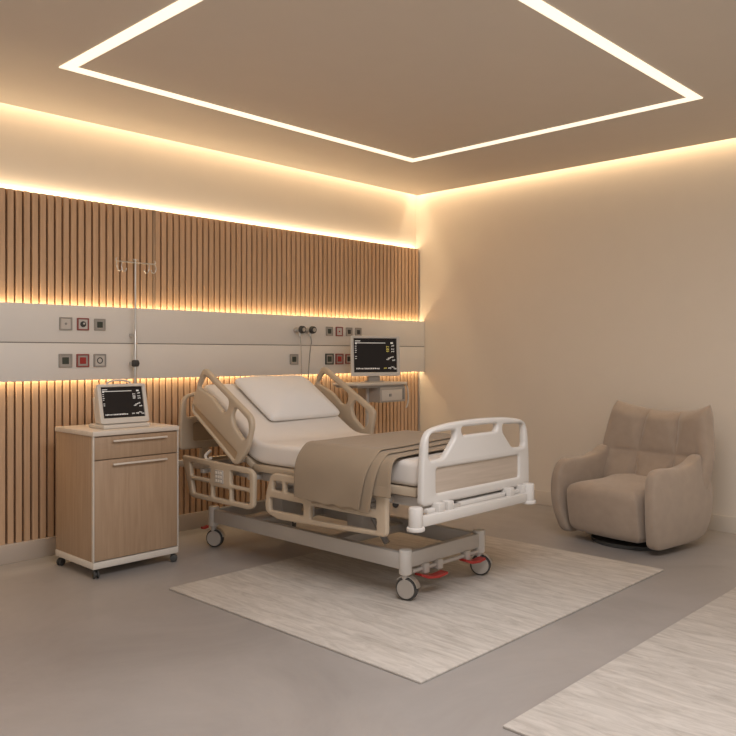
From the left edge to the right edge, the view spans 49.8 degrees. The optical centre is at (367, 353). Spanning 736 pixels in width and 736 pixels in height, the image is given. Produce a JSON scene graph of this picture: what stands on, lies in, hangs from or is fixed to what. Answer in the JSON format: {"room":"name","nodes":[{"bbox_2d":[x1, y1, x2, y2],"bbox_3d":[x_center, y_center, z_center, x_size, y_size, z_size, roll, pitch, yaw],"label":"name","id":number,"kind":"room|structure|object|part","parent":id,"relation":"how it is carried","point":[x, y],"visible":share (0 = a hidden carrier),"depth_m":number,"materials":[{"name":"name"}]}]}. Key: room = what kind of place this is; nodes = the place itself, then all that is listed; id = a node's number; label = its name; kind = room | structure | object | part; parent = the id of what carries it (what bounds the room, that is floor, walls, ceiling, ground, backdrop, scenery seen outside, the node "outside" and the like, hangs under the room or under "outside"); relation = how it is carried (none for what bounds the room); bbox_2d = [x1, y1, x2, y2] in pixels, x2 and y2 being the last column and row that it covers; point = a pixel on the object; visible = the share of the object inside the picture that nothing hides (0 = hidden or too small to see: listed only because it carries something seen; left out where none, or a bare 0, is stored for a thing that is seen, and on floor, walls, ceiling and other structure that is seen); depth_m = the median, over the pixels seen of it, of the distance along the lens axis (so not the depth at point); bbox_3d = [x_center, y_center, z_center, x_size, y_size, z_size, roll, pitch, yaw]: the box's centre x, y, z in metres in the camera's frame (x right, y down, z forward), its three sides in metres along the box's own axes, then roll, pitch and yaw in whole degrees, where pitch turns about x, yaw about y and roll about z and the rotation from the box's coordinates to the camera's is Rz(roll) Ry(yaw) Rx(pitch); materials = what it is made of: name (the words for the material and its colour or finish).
{"room":"hospital room","nodes":[
{"label":"hospital room","id":0,"kind":"room"},
{"bbox_2d":[0,103,415,248],"bbox_3d":[-2.598,-0.250,4.985,0.120,3.200,8.800,0,0,44],"label":"wall","id":1,"kind":"structure","parent":0,"point":[41,152],"depth_m":6.12,"materials":[{"name":"paint"}]},
{"bbox_2d":[0,187,151,308],"bbox_3d":[-2.414,-0.689,5.049,0.054,0.757,2.341,0,0,44],"label":"wood panel","id":2,"kind":"object","parent":1,"relation":"attached to","point":[59,250],"visible":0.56,"depth_m":5.43,"materials":[{"name":"brown wood"}]},
{"bbox_2d":[0,510,268,564],"bbox_3d":[-2.531,1.288,4.921,0.065,0.125,8.800,0,0,44],"label":"baseboard","id":3,"kind":"structure","parent":1,"relation":"attached to","point":[14,552],"depth_m":5.26,"materials":[{"name":"paint"}]},
{"bbox_2d":[152,210,154,308],"bbox_3d":[-1.594,-0.689,5.882,0.027,0.757,0.020,0,0,44],"label":"trim","id":4,"kind":"structure","parent":1,"relation":"attached to","point":[153,211],"depth_m":5.87,"materials":[{"name":"brown wood"}]},
{"bbox_2d":[0,372,417,544],"bbox_3d":[-1.356,0.688,6.152,0.054,1.075,5.397,0,0,44],"label":"wood panel","id":5,"kind":"object","parent":1,"relation":"attached to","point":[30,411],"visible":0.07,"depth_m":5.35,"materials":[{"name":"brown wood"}]},
{"bbox_2d":[0,302,423,381],"bbox_3d":[-1.316,-0.076,6.111,0.059,0.508,5.399,0,0,44],"label":"panel","id":6,"kind":"object","parent":1,"relation":"attached to","point":[170,343],"visible":0.92,"depth_m":5.95,"materials":[{"name":"laminate"}]},
{"bbox_2d":[59,354,71,367],"bbox_3d":[-2.028,0.045,5.317,0.012,0.092,0.092,0,0,44],"label":"wall outlet","id":7,"kind":"object","parent":6,"relation":"attached to","point":[65,360],"visible":1,"depth_m":5.31,"materials":[{"name":"white plastic"}]},
{"bbox_3d":[-2.030,0.045,5.319,0.007,0.074,0.074,0,0,44],"label":"plate","id":8,"kind":"part","parent":7,"relation":"part of","materials":[{"name":"white plastic"}]},
{"bbox_2d":[59,317,71,329],"bbox_3d":[-2.027,-0.203,5.319,0.012,0.088,0.088,0,0,44],"label":"wall outlet","id":9,"kind":"object","parent":6,"relation":"attached to","point":[65,323],"visible":1,"depth_m":5.32,"materials":[{"name":"grey plastic"}]},
{"bbox_3d":[-2.029,-0.203,5.320,0.007,0.070,0.070,0,0,44],"label":"plate","id":10,"kind":"part","parent":9,"relation":"part of","materials":[{"name":"white plastic"}]},
{"bbox_2d":[76,354,88,366],"bbox_3d":[-1.944,0.045,5.405,0.012,0.090,0.090,0,0,44],"label":"wall outlet","id":11,"kind":"object","parent":6,"relation":"attached to","point":[82,360],"visible":1,"depth_m":5.40,"materials":[{"name":"red plastic"}]},
{"bbox_3d":[-1.945,0.045,5.407,0.007,0.072,0.072,0,0,44],"label":"plate","id":12,"kind":"part","parent":11,"relation":"part of","materials":[{"name":"plastic"}]},
{"bbox_2d":[77,318,88,330],"bbox_3d":[-1.942,-0.203,5.404,0.016,0.084,0.084,0,0,44],"label":"wall outlet","id":13,"kind":"object","parent":6,"relation":"attached to","point":[82,323],"visible":1,"depth_m":5.40,"materials":[{"name":"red plastic"}]},
{"bbox_3d":[-1.945,-0.203,5.408,0.007,0.067,0.067,0,0,44],"label":"plate","id":14,"kind":"part","parent":13,"relation":"part of","materials":[{"name":"white plastic"}]},
{"bbox_2d":[93,354,105,366],"bbox_3d":[-1.858,0.045,5.495,0.012,0.090,0.090,0,0,44],"label":"wall outlet","id":15,"kind":"object","parent":6,"relation":"attached to","point":[99,360],"visible":1,"depth_m":5.49,"materials":[{"name":"grey plastic"}]},
{"bbox_3d":[-1.860,0.045,5.496,0.007,0.072,0.072,0,0,44],"label":"plate","id":16,"kind":"part","parent":15,"relation":"part of","materials":[{"name":"white plastic"}]},
{"bbox_2d":[94,319,105,330],"bbox_3d":[-1.858,-0.203,5.495,0.012,0.082,0.082,0,0,44],"label":"wall outlet","id":17,"kind":"object","parent":6,"relation":"attached to","point":[99,324],"visible":1,"depth_m":5.49,"materials":[{"name":"white plastic"}]},
{"bbox_3d":[-1.860,-0.203,5.496,0.007,0.066,0.066,0,0,44],"label":"plate","id":18,"kind":"part","parent":17,"relation":"part of","materials":[{"name":"white plastic"}]},
{"bbox_2d":[115,257,156,382],"bbox_3d":[-1.660,-0.137,5.641,0.095,1.075,0.319,0,0,44],"label":"pole","id":19,"kind":"object","parent":6,"relation":"attached to","point":[135,363],"visible":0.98,"depth_m":5.62,"materials":[{"name":"metal"}]},
{"bbox_3d":[-1.649,0.066,5.624,0.056,0.048,0.052,0,0,44],"label":"clamp knob","id":20,"kind":"part","parent":19,"relation":"part of","materials":[{"name":"plastic"}]},
{"bbox_3d":[-1.318,-0.075,6.113,0.053,0.370,5.399,0,0,44],"label":"mounting rail","id":21,"kind":"part","parent":6,"relation":"part of","materials":[{"name":"grey metal"}]},
{"bbox_2d":[290,354,298,364],"bbox_3d":[-0.631,0.045,6.774,0.012,0.090,0.090,0,0,44],"label":"wall outlet","id":22,"kind":"object","parent":6,"relation":"attached to","point":[294,358],"visible":1,"depth_m":6.77,"materials":[{"name":"white plastic"}]},
{"bbox_2d":[293,326,305,375],"bbox_3d":[-0.563,0.125,6.776,0.111,0.731,0.118,0,0,44],"label":"gas regulator","id":23,"kind":"object","parent":6,"relation":"attached to","point":[302,329],"visible":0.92,"depth_m":6.75,"materials":[{"name":"metal"}]},
{"bbox_2d":[305,326,316,379],"bbox_3d":[-0.500,0.125,6.842,0.111,0.731,0.074,0,0,44],"label":"gas regulator","id":24,"kind":"object","parent":6,"relation":"attached to","point":[312,329],"visible":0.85,"depth_m":6.83,"materials":[{"name":"metal"}]},
{"bbox_2d":[325,354,333,364],"bbox_3d":[-0.343,0.045,7.074,0.012,0.098,0.098,0,0,44],"label":"wall outlet","id":25,"kind":"object","parent":6,"relation":"attached to","point":[329,358],"visible":1,"depth_m":7.07,"materials":[{"name":"grey plastic"}]},
{"bbox_2d":[326,327,332,335],"bbox_3d":[-0.343,-0.203,7.074,0.012,0.082,0.082,0,0,44],"label":"wall outlet","id":26,"kind":"object","parent":6,"relation":"attached to","point":[329,330],"visible":1,"depth_m":7.07,"materials":[{"name":"grey plastic"}]},
{"bbox_2d":[335,354,343,363],"bbox_3d":[-0.258,0.045,7.163,0.012,0.096,0.096,0,0,44],"label":"wall outlet","id":27,"kind":"object","parent":6,"relation":"attached to","point":[339,358],"visible":1,"depth_m":7.16,"materials":[{"name":"red plastic"}]},
{"bbox_2d":[336,327,342,335],"bbox_3d":[-0.259,-0.203,7.162,0.012,0.084,0.084,0,0,44],"label":"wall outlet","id":28,"kind":"object","parent":6,"relation":"attached to","point":[339,330],"visible":1,"depth_m":7.16,"materials":[{"name":"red plastic"}]},
{"bbox_3d":[-0.261,-0.203,7.164,0.007,0.067,0.067,0,0,44],"label":"plate","id":29,"kind":"part","parent":28,"relation":"part of","materials":[{"name":"white plastic"}]},
{"bbox_2d":[345,354,349,363],"bbox_3d":[-0.174,0.045,7.251,0.012,0.088,0.088,0,0,44],"label":"wall outlet","id":30,"kind":"object","parent":6,"relation":"attached to","point":[347,356],"visible":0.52,"depth_m":7.23,"materials":[{"name":"red plastic"}]},
{"bbox_2d":[346,327,352,335],"bbox_3d":[-0.172,-0.203,7.252,0.012,0.078,0.078,0,0,44],"label":"wall outlet","id":31,"kind":"object","parent":6,"relation":"attached to","point":[349,331],"visible":0.99,"depth_m":7.25,"materials":[{"name":"plastic"}]},
{"bbox_2d":[355,328,361,335],"bbox_3d":[-0.089,-0.203,7.339,0.012,0.078,0.078,0,0,44],"label":"wall outlet","id":32,"kind":"object","parent":6,"relation":"attached to","point":[358,331],"visible":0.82,"depth_m":7.33,"materials":[{"name":"plastic"}]},
{"bbox_2d":[155,210,417,320],"bbox_3d":[-0.542,-0.689,7.001,0.054,0.757,3.044,0,0,44],"label":"wood panel","id":33,"kind":"object","parent":1,"relation":"attached to","point":[202,264],"visible":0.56,"depth_m":6.71,"materials":[{"name":"brown wood"}]},
{"bbox_2d":[0,0,735,194],"bbox_3d":[0.286,-1.620,2.151,7.765,0.050,8.700,0,0,44],"label":"ceiling","id":34,"kind":"structure","parent":0,"point":[412,79],"depth_m":4.59,"materials":[{"name":"paint"}]},
{"bbox_2d":[59,0,702,161],"bbox_3d":[0.183,-1.593,4.667,2.375,0.007,3.010,0,0,44],"label":"recessed light","id":35,"kind":"object","parent":34,"relation":"in","point":[73,65],"visible":1,"depth_m":4.48,"materials":[{"name":"beige plastic"}]},
{"bbox_2d":[0,502,735,735],"bbox_3d":[0.282,1.400,2.306,7.985,0.100,8.920,0,0,44],"label":"floor","id":36,"kind":"structure","parent":0,"point":[119,652],"depth_m":3.59,"materials":[{"name":"concrete"}]},
{"bbox_2d":[55,422,178,578],"bbox_3d":[-1.610,0.907,5.110,0.533,0.885,0.604,0,0,44],"label":"base cabinet","id":37,"kind":"object","parent":36,"relation":"on","point":[117,489],"visible":0.96,"depth_m":4.92,"materials":[{"name":"brown wood"}]},
{"bbox_3d":[-1.644,0.873,4.742,0.022,0.755,0.007,0,0,44],"label":"edge trim","id":38,"kind":"part","parent":37,"relation":"part of","materials":[{"name":"white plastic"}]},
{"bbox_2d":[89,379,149,428],"bbox_3d":[-1.583,0.313,5.055,0.198,0.303,0.335,0,0,44],"label":"patient monitor","id":39,"kind":"object","parent":37,"relation":"on","point":[116,406],"visible":1,"depth_m":5.01,"materials":[{"name":"white plastic"}]},
{"bbox_3d":[-1.592,0.183,5.064,0.020,0.043,0.181,0,0,44],"label":"carry handle","id":40,"kind":"part","parent":39,"relation":"part of","materials":[{"name":"white plastic"}]},
{"bbox_3d":[-1.445,0.569,4.954,0.024,0.134,0.570,0,0,44],"label":"drawer","id":41,"kind":"part","parent":37,"relation":"part of","materials":[{"name":"brown wood"}]},
{"bbox_3d":[-1.445,0.943,4.954,0.024,0.602,0.570,0,0,44],"label":"door","id":42,"kind":"part","parent":37,"relation":"part of","materials":[{"name":"brown wood"}]},
{"bbox_3d":[-1.420,0.528,4.946,0.032,0.012,0.373,0,0,44],"label":"handle","id":43,"kind":"part","parent":37,"relation":"part of","materials":[{"name":"silver metal"}]},
{"bbox_3d":[-1.420,0.670,4.946,0.032,0.012,0.373,0,0,44],"label":"handle","id":44,"kind":"part","parent":37,"relation":"part of","materials":[{"name":"silver metal"}]},
{"bbox_3d":[-1.242,0.873,5.161,0.022,0.755,0.007,0,0,44],"label":"edge trim","id":45,"kind":"part","parent":37,"relation":"part of","materials":[{"name":"white plastic"}]},
{"bbox_2d":[178,367,535,599],"bbox_3d":[-0.185,0.725,5.123,2.355,1.249,1.236,0,0,44],"label":"hospital bed","id":46,"kind":"object","parent":36,"relation":"on","point":[475,473],"visible":0.77,"depth_m":4.70,"materials":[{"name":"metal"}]},
{"bbox_3d":[-0.982,0.462,5.911,0.042,0.421,0.996,0,0,44],"label":"headboard","id":47,"kind":"part","parent":46,"relation":"part of","materials":[{"name":"plastic"}]},
{"bbox_3d":[-1.086,0.790,5.398,0.040,0.030,0.110,0,0,44],"label":"rail mount","id":48,"kind":"part","parent":46,"relation":"part of","materials":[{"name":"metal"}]},
{"bbox_3d":[-1.080,1.133,5.556,0.072,0.135,0.072,0,0,44],"label":"corner post","id":49,"kind":"part","parent":46,"relation":"part of","materials":[{"name":"plastic"}]},
{"bbox_3d":[-0.988,0.838,5.222,0.798,0.279,0.032,0,0,44],"label":"control rail","id":50,"kind":"part","parent":46,"relation":"part of","materials":[{"name":"plastic"}]},
{"bbox_3d":[-0.952,0.403,5.188,0.663,0.607,0.036,0,0,44],"label":"head rail","id":51,"kind":"part","parent":46,"relation":"part of","materials":[{"name":"plastic"}]},
{"bbox_3d":[-0.655,0.523,5.616,0.655,0.418,0.910,0,0,44],"label":"backrest","id":52,"kind":"part","parent":46,"relation":"part of","materials":[{"name":"plastic"}]},
{"bbox_3d":[-0.710,0.780,5.038,0.040,0.030,0.110,0,0,44],"label":"rail mount","id":53,"kind":"part","parent":46,"relation":"part of","materials":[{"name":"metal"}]},
{"bbox_2d":[203,384,443,486],"bbox_3d":[-0.146,0.454,5.128,1.979,0.485,0.904,0,0,44],"label":"mattress","id":54,"kind":"object","parent":46,"relation":"on","point":[278,443],"visible":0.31,"depth_m":5.21,"materials":[{"name":"white fabric"}]},
{"bbox_2d":[235,375,339,420],"bbox_3d":[-0.569,0.304,5.672,0.415,0.300,0.670,0,0,42],"label":"pillow","id":55,"kind":"object","parent":54,"relation":"on","point":[283,397],"visible":1,"depth_m":5.52,"materials":[{"name":"fabric"}]},
{"bbox_2d":[294,430,450,512],"bbox_3d":[0.201,0.680,4.744,0.756,0.342,1.126,0,0,44],"label":"blanket","id":56,"kind":"object","parent":54,"relation":"on","point":[344,473],"visible":0.77,"depth_m":4.38,"materials":[{"name":"beige fabric"}]},
{"bbox_3d":[-0.258,0.859,4.522,1.008,0.274,0.032,0,0,44],"label":"foot rail","id":57,"kind":"part","parent":46,"relation":"part of","materials":[{"name":"plastic"}]},
{"bbox_3d":[-0.193,0.405,5.963,0.686,0.609,0.036,0,0,44],"label":"head rail","id":58,"kind":"part","parent":46,"relation":"part of","materials":[{"name":"plastic"}]},
{"bbox_3d":[-0.204,1.129,5.184,1.824,0.093,0.720,0,0,44],"label":"frame","id":59,"kind":"part","parent":46,"relation":"part of","materials":[{"name":"metal"}]},
{"bbox_3d":[-0.164,0.780,5.145,2.160,0.050,0.840,0,0,44],"label":"frame","id":60,"kind":"part","parent":46,"relation":"part of","materials":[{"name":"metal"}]},
{"bbox_3d":[0.204,1.133,4.324,0.072,0.135,0.072,0,0,44],"label":"corner post","id":61,"kind":"part","parent":46,"relation":"part of","materials":[{"name":"plastic"}]},
{"bbox_3d":[0.606,0.567,4.388,0.042,0.421,0.996,0,0,44],"label":"footboard","id":62,"kind":"part","parent":46,"relation":"part of","materials":[{"name":"plastic"}]},
{"bbox_3d":[0.672,1.133,4.811,0.072,0.135,0.072,0,0,44],"label":"corner post","id":63,"kind":"part","parent":46,"relation":"part of","materials":[{"name":"plastic"}]},
{"bbox_2d":[332,381,408,507],"bbox_3d":[0.009,0.800,7.062,0.517,1.100,0.687,0,0,44],"label":"monitor stand","id":64,"kind":"object","parent":36,"relation":"on","point":[386,391],"visible":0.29,"depth_m":6.99,"materials":[{"name":"metal"}]},
{"bbox_2d":[332,381,406,386],"bbox_3d":[0.023,0.263,7.024,0.310,0.025,0.650,0,0,44],"label":"tray","id":65,"kind":"object","parent":64,"relation":"on","point":[386,383],"depth_m":6.94,"materials":[{"name":"white plastic"}]},
{"bbox_2d":[350,336,399,381],"bbox_3d":[0.054,0.044,7.062,0.470,0.411,0.180,0,0,-22],"label":"patient monitor","id":66,"kind":"object","parent":64,"relation":"on","point":[373,357],"visible":0.99,"depth_m":7.03,"materials":[{"name":"plastic"}]},
{"bbox_3d":[0.212,0.362,7.019,0.010,0.095,0.265,0,0,44],"label":"drawer","id":67,"kind":"part","parent":64,"relation":"part of","materials":[{"name":"white plastic"}]},
{"bbox_2d":[169,532,663,683],"bbox_3d":[0.349,1.345,4.737,1.883,0.011,2.348,0,0,44],"label":"rug","id":68,"kind":"object","parent":36,"relation":"on","point":[351,607],"visible":0.8,"depth_m":4.34,"materials":[{"name":"beige carpet"}]},
{"bbox_2d":[503,587,735,735],"bbox_3d":[2.134,1.345,3.114,2.030,0.011,2.650,0,0,44],"label":"rug","id":69,"kind":"object","parent":36,"relation":"on","point":[680,680],"visible":1,"depth_m":3.14,"materials":[{"name":"beige carpet"}]},
{"bbox_2d":[551,400,714,550],"bbox_3d":[1.940,0.855,5.742,0.895,0.990,0.951,0,0,-38],"label":"armchair","id":70,"kind":"object","parent":36,"relation":"on","point":[648,485],"visible":1,"depth_m":5.56,"materials":[{"name":"fabric"}]},
{"bbox_3d":[1.647,1.005,6.015,0.733,0.608,0.143,0,0,-38],"label":"arm","id":71,"kind":"part","parent":70,"relation":"part of"},
{"bbox_3d":[1.875,1.092,5.700,0.722,0.396,0.622,0,0,-38],"label":"seat","id":72,"kind":"part","parent":70,"relation":"part of","materials":[{"name":"beige fabric"}]},
{"bbox_3d":[2.142,0.755,5.864,0.407,0.790,0.890,0,0,-38],"label":"backrest","id":73,"kind":"part","parent":70,"relation":"part of","materials":[{"name":"beige fabric"}]},
{"bbox_3d":[2.122,1.005,5.400,0.733,0.608,0.143,0,0,-38],"label":"arm","id":74,"kind":"part","parent":70,"relation":"part of"},
{"bbox_2d":[416,138,735,516],"bbox_3d":[3.328,-0.250,5.482,7.985,3.200,0.120,0,0,44],"label":"wall","id":75,"kind":"structure","parent":0,"point":[549,300],"depth_m":6.83,"materials":[{"name":"paint"}]},
{"bbox_2d":[534,490,735,533],"bbox_3d":[3.351,1.288,5.372,7.800,0.125,0.007,0,0,44],"label":"baseboard","id":76,"kind":"structure","parent":75,"relation":"attached to","point":[719,523],"depth_m":6.04,"materials":[{"name":"paint"}]}
]}

